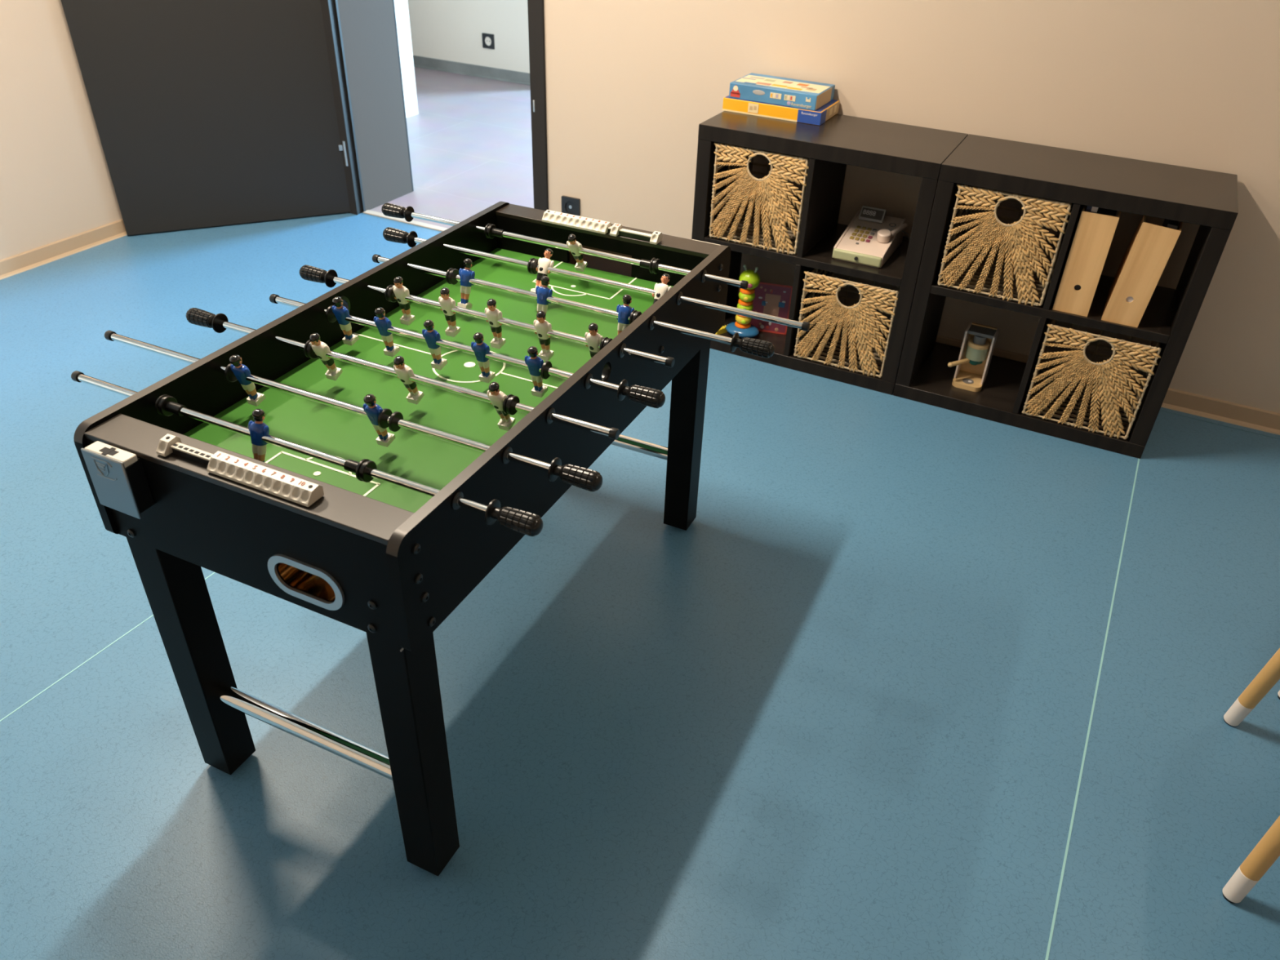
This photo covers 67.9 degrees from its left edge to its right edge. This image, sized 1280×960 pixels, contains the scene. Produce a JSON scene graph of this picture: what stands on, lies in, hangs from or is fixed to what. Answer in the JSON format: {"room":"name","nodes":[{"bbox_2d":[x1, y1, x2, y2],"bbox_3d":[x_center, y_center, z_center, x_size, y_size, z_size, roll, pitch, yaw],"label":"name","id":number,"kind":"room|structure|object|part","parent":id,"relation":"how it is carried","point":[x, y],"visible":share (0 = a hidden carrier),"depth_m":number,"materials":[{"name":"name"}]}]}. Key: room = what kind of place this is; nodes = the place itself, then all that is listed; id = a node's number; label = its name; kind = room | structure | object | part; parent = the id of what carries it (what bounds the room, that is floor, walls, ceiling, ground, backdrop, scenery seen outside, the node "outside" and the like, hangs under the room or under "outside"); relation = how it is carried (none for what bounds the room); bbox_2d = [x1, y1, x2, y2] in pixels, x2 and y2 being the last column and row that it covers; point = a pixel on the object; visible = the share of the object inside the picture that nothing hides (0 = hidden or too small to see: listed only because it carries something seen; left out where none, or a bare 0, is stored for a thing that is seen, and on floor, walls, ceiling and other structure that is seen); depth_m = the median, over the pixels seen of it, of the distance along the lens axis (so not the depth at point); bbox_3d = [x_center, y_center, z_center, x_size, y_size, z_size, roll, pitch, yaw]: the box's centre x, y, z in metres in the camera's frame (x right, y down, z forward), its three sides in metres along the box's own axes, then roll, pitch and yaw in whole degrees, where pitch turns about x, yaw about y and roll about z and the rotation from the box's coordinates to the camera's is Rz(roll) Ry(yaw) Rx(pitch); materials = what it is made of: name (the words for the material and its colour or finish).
{"room":"common room","nodes":[
{"label":"common room","id":0,"kind":"room"},
{"bbox_2d":[0,0,122,260],"bbox_3d":[-3.006,-1.482,2.280,0.200,2.760,4.530,18,38,21],"label":"wall","id":1,"kind":"structure","parent":0,"point":[56,184],"depth_m":3.73,"materials":[{"name":"beige paint"}]},
{"bbox_2d":[0,218,127,279],"bbox_3d":[-2.907,-0.393,3.082,0.020,0.064,4.330,18,38,21],"label":"baseboard","id":2,"kind":"structure","parent":1,"relation":"attached to","point":[24,261],"depth_m":3.92,"materials":[{"name":"beige wood"}]},
{"bbox_2d":[61,0,350,235],"bbox_3d":[-1.741,-2.004,3.734,1.000,2.034,0.055,-13,37,-20],"label":"door","id":3,"kind":"structure","parent":1,"relation":"in","point":[206,113],"depth_m":4.01,"materials":[{"name":"grey wood"}]},
{"bbox_2d":[394,0,418,117],"bbox_3d":[-2.580,-3.444,5.138,2.140,2.760,1.220,18,38,21],"label":"wall","id":4,"kind":"structure","parent":0,"point":[402,12],"depth_m":5.75,"materials":[{"name":"beige paint"}]},
{"bbox_2d":[407,0,529,73],"bbox_3d":[-0.857,-5.088,7.612,2.480,2.760,3.460,18,38,21],"label":"wall","id":5,"kind":"structure","parent":0,"point":[451,30],"depth_m":6.76,"materials":[{"name":"beige paint"}]},
{"bbox_2d":[413,55,529,84],"bbox_3d":[-1.610,-3.098,7.053,2.280,0.075,0.020,18,38,21],"label":"baseboard","id":6,"kind":"structure","parent":5,"relation":"attached to","point":[485,72],"depth_m":6.89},
{"bbox_2d":[481,32,494,48],"bbox_3d":[-1.073,-3.104,6.723,0.096,0.096,0.010,18,38,21],"label":"wall socket","id":7,"kind":"object","parent":5,"relation":"attached to","point":[488,42],"visible":1,"depth_m":6.72,"materials":[{"name":"black plastic"}]},
{"bbox_2d":[0,66,1279,959],"bbox_3d":[0.333,-1.261,4.666,8.900,0.100,10.900,18,38,21],"label":"floor","id":8,"kind":"structure","parent":0,"point":[842,711],"depth_m":2.07,"materials":[{"name":"blue plastic"}]},
{"bbox_2d":[0,572,215,721],"bbox_3d":[-1.054,0.233,2.342,0.003,0.003,4.281,19,38,22],"label":"trim","id":9,"kind":"structure","parent":8,"relation":"attached to","point":[214,572],"depth_m":2.08,"materials":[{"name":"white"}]},
{"bbox_2d":[363,209,447,231],"bbox_3d":[-0.860,-1.126,4.320,0.987,0.014,0.038,18,38,21],"label":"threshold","id":10,"kind":"structure","parent":8,"relation":"on","point":[368,211],"depth_m":4.40,"materials":[{"name":"beige"}]},
{"bbox_2d":[71,201,809,875],"bbox_3d":[-0.328,0.016,1.988,1.117,0.806,1.256,16,37,20],"label":"foosball table","id":11,"kind":"object","parent":8,"relation":"on","point":[363,457],"visible":1,"depth_m":1.63,"materials":[{"name":"black laminate"}]},
{"bbox_3d":[-0.783,0.006,1.408,0.084,0.101,0.004,16,37,20],"label":"plate","id":12,"kind":"part","parent":11,"relation":"part of","materials":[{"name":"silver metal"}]},
{"bbox_3d":[-0.690,-0.052,1.390,0.016,0.021,0.032,16,37,20],"label":"post","id":13,"kind":"part","parent":11,"relation":"part of","materials":[{"name":"beige plastic"}]},
{"bbox_3d":[-0.799,0.275,1.691,0.068,0.663,0.068,16,37,20],"label":"leg","id":14,"kind":"part","parent":11,"relation":"part of","materials":[{"name":"black laminate"}]},
{"bbox_3d":[-0.572,-0.015,1.352,0.262,0.014,0.014,16,37,19],"label":"rail","id":15,"kind":"part","parent":11,"relation":"part of","materials":[{"name":"beige plastic"}]},
{"bbox_3d":[-0.817,-0.303,1.786,0.080,0.037,0.037,16,37,20],"label":"handle","id":16,"kind":"part","parent":11,"relation":"part of","materials":[{"name":"black rubber"}]},
{"bbox_3d":[-0.582,0.083,1.400,0.562,0.183,0.018,16,37,20],"label":"panel","id":17,"kind":"part","parent":11,"relation":"part of","materials":[{"name":"black laminate"}]},
{"bbox_3d":[-0.566,-0.062,1.454,0.836,0.013,0.013,16,37,20],"label":"rod","id":18,"kind":"part","parent":11,"relation":"part of","materials":[{"name":"silver metal"}]},
{"bbox_3d":[-0.590,-0.302,1.941,0.018,0.200,1.228,16,37,20],"label":"panel","id":19,"kind":"part","parent":11,"relation":"part of","materials":[{"name":"black laminate"}]},
{"bbox_2d":[277,562,335,600],"bbox_3d":[-0.467,0.129,1.399,0.110,0.050,0.064,16,37,20],"label":"ball return opening","id":20,"kind":"object","parent":11,"relation":"on","point":[305,581],"depth_m":1.40,"materials":[{"name":"brown wood"}]},
{"bbox_3d":[-0.451,0.018,1.302,0.016,0.021,0.032,16,37,20],"label":"post","id":21,"kind":"part","parent":11,"relation":"part of","materials":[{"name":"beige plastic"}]},
{"bbox_2d":[313,471,320,475],"bbox_3d":[-0.517,-0.010,1.522,0.011,0.001,0.012,-17,39,-25],"label":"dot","id":22,"kind":"object","parent":11,"relation":"on","point":[315,473],"depth_m":1.52,"materials":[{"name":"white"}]},
{"bbox_3d":[-0.670,-0.425,1.972,0.080,0.037,0.037,16,37,20],"label":"handle","id":23,"kind":"part","parent":11,"relation":"part of","materials":[{"name":"black rubber"}]},
{"bbox_3d":[-0.535,-0.136,1.562,0.939,0.013,0.013,16,37,20],"label":"rod","id":24,"kind":"part","parent":11,"relation":"part of","materials":[{"name":"silver metal"}]},
{"bbox_3d":[-0.590,-0.650,2.301,0.080,0.037,0.037,16,37,20],"label":"handle","id":25,"kind":"part","parent":11,"relation":"part of","materials":[{"name":"black rubber"}]},
{"bbox_3d":[-0.550,-0.556,2.167,0.080,0.037,0.037,16,37,20],"label":"handle","id":26,"kind":"part","parent":11,"relation":"part of","materials":[{"name":"black rubber"}]},
{"bbox_3d":[-0.362,0.404,1.530,0.068,0.663,0.068,16,37,20],"label":"leg","id":27,"kind":"part","parent":11,"relation":"part of","materials":[{"name":"black laminate"}]},
{"bbox_3d":[-0.418,-0.185,1.639,0.842,0.013,0.013,16,37,20],"label":"rod","id":28,"kind":"part","parent":11,"relation":"part of","materials":[{"name":"silver metal"}]},
{"bbox_3d":[-0.367,-0.253,1.740,0.783,0.013,0.013,16,37,20],"label":"rod","id":29,"kind":"part","parent":11,"relation":"part of","materials":[{"name":"silver metal"}]},
{"bbox_2d":[463,361,475,367],"bbox_3d":[-0.330,-0.223,1.840,0.022,0.001,0.022,16,37,20],"label":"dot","id":30,"kind":"object","parent":11,"relation":"on","point":[466,364],"depth_m":1.84,"materials":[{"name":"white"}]},
{"bbox_3d":[-0.298,-0.315,1.834,0.784,0.013,0.013,16,37,20],"label":"rod","id":31,"kind":"part","parent":11,"relation":"part of","materials":[{"name":"silver metal"}]},
{"bbox_3d":[-0.170,0.055,1.307,0.080,0.037,0.037,16,37,20],"label":"handle","id":32,"kind":"part","parent":11,"relation":"part of","materials":[{"name":"black rubber"}]},
{"bbox_3d":[-0.216,-0.623,2.241,0.016,0.021,0.032,16,37,20],"label":"post","id":33,"kind":"part","parent":11,"relation":"part of","materials":[{"name":"beige plastic"}]},
{"bbox_3d":[-0.189,-0.366,1.914,0.846,0.013,0.013,16,37,20],"label":"rod","id":34,"kind":"part","parent":11,"relation":"part of","materials":[{"name":"silver metal"}]},
{"bbox_3d":[-0.065,-0.147,1.747,0.018,0.200,1.228,16,37,20],"label":"panel","id":35,"kind":"part","parent":11,"relation":"part of","materials":[{"name":"black laminate"}]},
{"bbox_3d":[-0.174,-0.528,2.148,0.878,0.013,0.013,16,37,20],"label":"rod","id":36,"kind":"part","parent":11,"relation":"part of","materials":[{"name":"silver metal"}]},
{"bbox_3d":[-0.092,-0.005,1.398,0.080,0.037,0.037,16,37,20],"label":"handle","id":37,"kind":"part","parent":11,"relation":"part of","materials":[{"name":"black rubber"}]},
{"bbox_3d":[-0.104,-0.424,2.002,0.947,0.013,0.013,16,37,20],"label":"rod","id":38,"kind":"part","parent":11,"relation":"part of","materials":[{"name":"silver metal"}]},
{"bbox_3d":[-0.086,-0.582,2.199,0.262,0.014,0.014,16,37,20],"label":"rail","id":39,"kind":"part","parent":11,"relation":"part of","materials":[{"name":"beige plastic"}]},
{"bbox_3d":[0.005,-0.143,1.602,0.080,0.037,0.037,16,37,20],"label":"handle","id":40,"kind":"part","parent":11,"relation":"part of","materials":[{"name":"black rubber"}]},
{"bbox_3d":[0.036,-0.548,2.148,0.016,0.021,0.032,16,37,20],"label":"post","id":41,"kind":"part","parent":11,"relation":"part of","materials":[{"name":"beige plastic"}]},
{"bbox_3d":[0.118,-0.163,2.376,0.068,0.663,0.068,16,37,20],"label":"leg","id":42,"kind":"part","parent":11,"relation":"part of","materials":[{"name":"black laminate"}]},
{"bbox_3d":[0.211,-0.248,1.766,0.080,0.037,0.037,16,37,20],"label":"handle","id":43,"kind":"part","parent":11,"relation":"part of","materials":[{"name":"black rubber"}]},
{"bbox_2d":[691,111,968,395],"bbox_3d":[0.608,-0.807,3.262,0.772,0.770,0.390,18,38,21],"label":"cube shelf","id":44,"kind":"object","parent":8,"relation":"on","point":[841,140],"visible":0.66,"depth_m":3.07,"materials":[{"name":"brown wood"}]},
{"bbox_2d":[715,324,728,334],"bbox_3d":[0.318,-0.554,3.450,0.110,0.030,0.012,-22,42,-31],"label":"toy","id":45,"kind":"object","parent":44,"relation":"on","point":[722,330],"visible":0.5,"depth_m":3.43,"materials":[{"name":"yellow plastic"}]},
{"bbox_2d":[725,264,759,337],"bbox_3d":[0.372,-0.634,3.362,0.124,0.265,0.096,18,38,21],"label":"stacking toy","id":46,"kind":"object","parent":44,"relation":"on","point":[743,326],"visible":0.83,"depth_m":3.35,"materials":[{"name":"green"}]},
{"bbox_2d":[709,142,809,254],"bbox_3d":[0.455,-0.990,3.213,0.327,0.322,0.352,18,38,21],"label":"storage basket","id":47,"kind":"object","parent":44,"relation":"on","point":[771,191],"visible":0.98,"depth_m":3.09,"materials":[{"name":"beige wicker"}]},
{"bbox_2d":[750,281,792,334],"bbox_3d":[0.471,-0.620,3.426,0.138,0.177,0.036,10,35,11],"label":"board","id":48,"kind":"object","parent":44,"relation":"on","point":[771,299],"visible":0.83,"depth_m":3.42,"materials":[{"name":"red"}]},
{"bbox_2d":[755,286,786,331],"bbox_3d":[0.468,-0.616,3.425,0.105,0.157,0.002,10,26,12],"label":"picture","id":49,"kind":"object","parent":48,"relation":"attached to","point":[772,303],"depth_m":3.42},
{"bbox_2d":[722,95,839,125],"bbox_3d":[0.473,-1.258,3.191,0.343,0.042,0.198,18,38,21],"label":"game box","id":50,"kind":"object","parent":44,"relation":"on","point":[818,117],"visible":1,"depth_m":3.12,"materials":[{"name":"orange"}]},
{"bbox_2d":[728,72,835,111],"bbox_3d":[0.473,-1.296,3.168,0.304,0.048,0.188,18,38,22],"label":"game box","id":51,"kind":"object","parent":50,"relation":"on","point":[779,91],"visible":1,"depth_m":3.12,"materials":[{"name":"blue cardboard"}]},
{"bbox_3d":[0.608,-0.812,3.259,0.680,0.026,0.386,18,38,21],"label":"shelf","id":52,"kind":"part","parent":44,"relation":"part of","materials":[{"name":"brown wood"}]},
{"bbox_2d":[793,268,899,377],"bbox_3d":[0.757,-0.595,3.289,0.325,0.322,0.352,18,38,21],"label":"storage basket","id":53,"kind":"object","parent":44,"relation":"on","point":[861,320],"visible":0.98,"depth_m":3.16,"materials":[{"name":"beige wicker"}]},
{"bbox_2d":[831,205,910,267],"bbox_3d":[0.783,-0.806,3.131,0.217,0.121,0.280,18,38,21],"label":"cash register","id":54,"kind":"object","parent":44,"relation":"on","point":[872,237],"visible":1,"depth_m":3.11,"materials":[{"name":"beige plastic"}]},
{"bbox_3d":[0.701,-0.717,3.070,0.162,0.034,0.014,18,38,21],"label":"drawer","id":55,"kind":"part","parent":54,"relation":"part of","materials":[{"name":"yellow paint"}]},
{"bbox_3d":[0.846,-0.818,3.113,0.085,0.027,0.020,-27,44,-35],"label":"scanner handle","id":56,"kind":"part","parent":54,"relation":"part of","materials":[{"name":"white plastic"}]},
{"bbox_2d":[893,133,1238,458],"bbox_3d":[1.295,-0.587,2.983,0.772,0.770,0.390,18,38,21],"label":"cube shelf","id":57,"kind":"object","parent":8,"relation":"on","point":[1208,199],"visible":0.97,"depth_m":2.82,"materials":[{"name":"brown wood"}]},
{"bbox_2d":[947,322,999,391],"bbox_3d":[1.091,-0.403,3.136,0.119,0.190,0.132,18,38,21],"label":"coffee machine","id":58,"kind":"object","parent":57,"relation":"on","point":[979,342],"visible":1,"depth_m":3.13,"materials":[{"name":"brown wood"}]},
{"bbox_3d":[1.051,-0.386,3.132,0.089,0.018,0.017,-13,38,-21],"label":"lever","id":59,"kind":"part","parent":58,"relation":"part of","materials":[{"name":"brown wood"}]},
{"bbox_3d":[1.074,-0.431,3.162,0.007,0.174,0.078,18,38,21],"label":"panel","id":60,"kind":"part","parent":58,"relation":"part of","materials":[{"name":"beige wood"}]},
{"bbox_3d":[1.129,-0.436,3.172,0.081,0.174,0.008,18,38,21],"label":"panel","id":61,"kind":"part","parent":58,"relation":"part of","materials":[{"name":"brown wood"}]},
{"bbox_3d":[1.117,-0.484,3.104,0.081,0.010,0.055,18,38,21],"label":"panel","id":62,"kind":"part","parent":58,"relation":"part of","materials":[{"name":"grey"}]},
{"bbox_3d":[1.152,-0.406,3.130,0.007,0.174,0.078,18,38,21],"label":"panel","id":63,"kind":"part","parent":58,"relation":"part of","materials":[{"name":"beige wood"}]},
{"bbox_2d":[937,184,1073,306],"bbox_3d":[1.142,-0.769,2.933,0.327,0.322,0.352,18,38,21],"label":"storage basket","id":64,"kind":"object","parent":57,"relation":"on","point":[1015,237],"visible":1,"depth_m":2.81,"materials":[{"name":"beige wicker"}]},
{"bbox_3d":[1.295,-0.592,2.980,0.680,0.026,0.386,18,38,21],"label":"shelf","id":65,"kind":"part","parent":57,"relation":"part of","materials":[{"name":"brown wood"}]},
{"bbox_2d":[1052,204,1120,316],"bbox_3d":[1.333,-0.678,2.820,0.098,0.298,0.250,18,38,21],"label":"magazine file","id":66,"kind":"object","parent":57,"relation":"on","point":[1095,232],"visible":0.99,"depth_m":2.72,"materials":[{"name":"brown wood"}]},
{"bbox_2d":[1074,207,1116,290],"bbox_3d":[1.320,-0.667,2.800,0.078,0.289,0.178,18,38,21],"label":"magazines","id":67,"kind":"object","parent":66,"relation":"in","point":[1100,211],"visible":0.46,"depth_m":2.67,"materials":[{"name":"black"}]},
{"bbox_2d":[1085,205,1098,212],"bbox_3d":[1.301,-0.798,2.716,0.029,0.021,0.150,18,38,21],"label":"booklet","id":68,"kind":"object","parent":67,"relation":"on","point":[1089,208],"visible":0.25,"depth_m":2.66,"materials":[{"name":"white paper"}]},
{"bbox_2d":[1022,319,1161,439],"bbox_3d":[1.439,-0.376,3.012,0.325,0.322,0.352,18,38,21],"label":"storage basket","id":69,"kind":"object","parent":57,"relation":"on","point":[1109,378],"visible":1,"depth_m":2.89,"materials":[{"name":"beige wicker"}]},
{"bbox_2d":[1101,215,1182,327],"bbox_3d":[1.464,-0.632,2.769,0.120,0.304,0.250,18,38,21],"label":"magazine file","id":70,"kind":"object","parent":57,"relation":"on","point":[1148,251],"visible":0.99,"depth_m":2.68,"materials":[{"name":"brown wood"}]},
{"bbox_2d":[1126,218,1178,302],"bbox_3d":[1.458,-0.631,2.758,0.098,0.301,0.214,18,38,21],"label":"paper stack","id":71,"kind":"object","parent":70,"relation":"in","point":[1170,224],"visible":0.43,"depth_m":2.61,"materials":[{"name":"white"}]},
{"bbox_2d":[1044,458,1139,959],"bbox_3d":[0.697,0.801,1.623,0.004,0.003,4.262,18,38,22],"label":"trim","id":72,"kind":"structure","parent":8,"relation":"attached to","point":[1130,506],"depth_m":1.99,"materials":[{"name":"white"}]},
{"bbox_2d":[1222,648,1279,903],"bbox_3d":[1.390,0.374,1.574,0.496,0.800,0.496,18,38,21],"label":"chair","id":73,"kind":"object","parent":8,"relation":"on","point":[1265,853],"visible":1,"depth_m":1.69,"materials":[{"name":"brown wood"}]},
{"bbox_3d":[1.297,0.334,1.886,0.037,0.369,0.085,-8,36,-14],"label":"leg","id":74,"kind":"part","parent":73,"relation":"part of","materials":[{"name":"brown wood"}]},
{"bbox_3d":[1.106,0.539,1.579,0.085,0.369,0.037,-10,36,-17],"label":"leg","id":75,"kind":"part","parent":73,"relation":"part of","materials":[{"name":"brown wood"}]},
{"bbox_2d":[543,0,1279,413],"bbox_3d":[0.528,-1.863,3.033,5.718,2.760,0.200,18,38,21],"label":"wall","id":76,"kind":"structure","parent":0,"point":[631,84],"depth_m":3.04,"materials":[{"name":"beige paint"}]},
{"bbox_2d":[320,0,548,214],"bbox_3d":[-0.755,-2.067,3.826,1.113,2.110,0.427,18,38,21],"label":"trim","id":77,"kind":"structure","parent":76,"relation":"attached to","point":[362,40],"depth_m":4.26,"materials":[{"name":"grey"}]},
{"bbox_2d":[561,195,580,216],"bbox_3d":[-0.283,-1.116,3.893,0.084,0.084,0.010,18,38,21],"label":"wall socket","id":78,"kind":"object","parent":76,"relation":"attached to","point":[570,205],"visible":0.85,"depth_m":3.89,"materials":[{"name":"black plastic"}]},
{"bbox_2d":[737,288,1279,435],"bbox_3d":[1.207,-0.453,3.405,3.578,0.064,0.020,18,38,21],"label":"baseboard","id":79,"kind":"structure","parent":76,"relation":"attached to","point":[1226,411],"depth_m":3.13,"materials":[{"name":"beige"}]},
{"bbox_2d":[1161,410,1279,439],"bbox_3d":[2.181,-0.088,2.991,1.300,0.003,0.003,18,38,21],"label":"trim","id":80,"kind":"structure","parent":76,"relation":"attached to","point":[1162,411],"depth_m":3.11,"materials":[{"name":"blue"}]}
]}

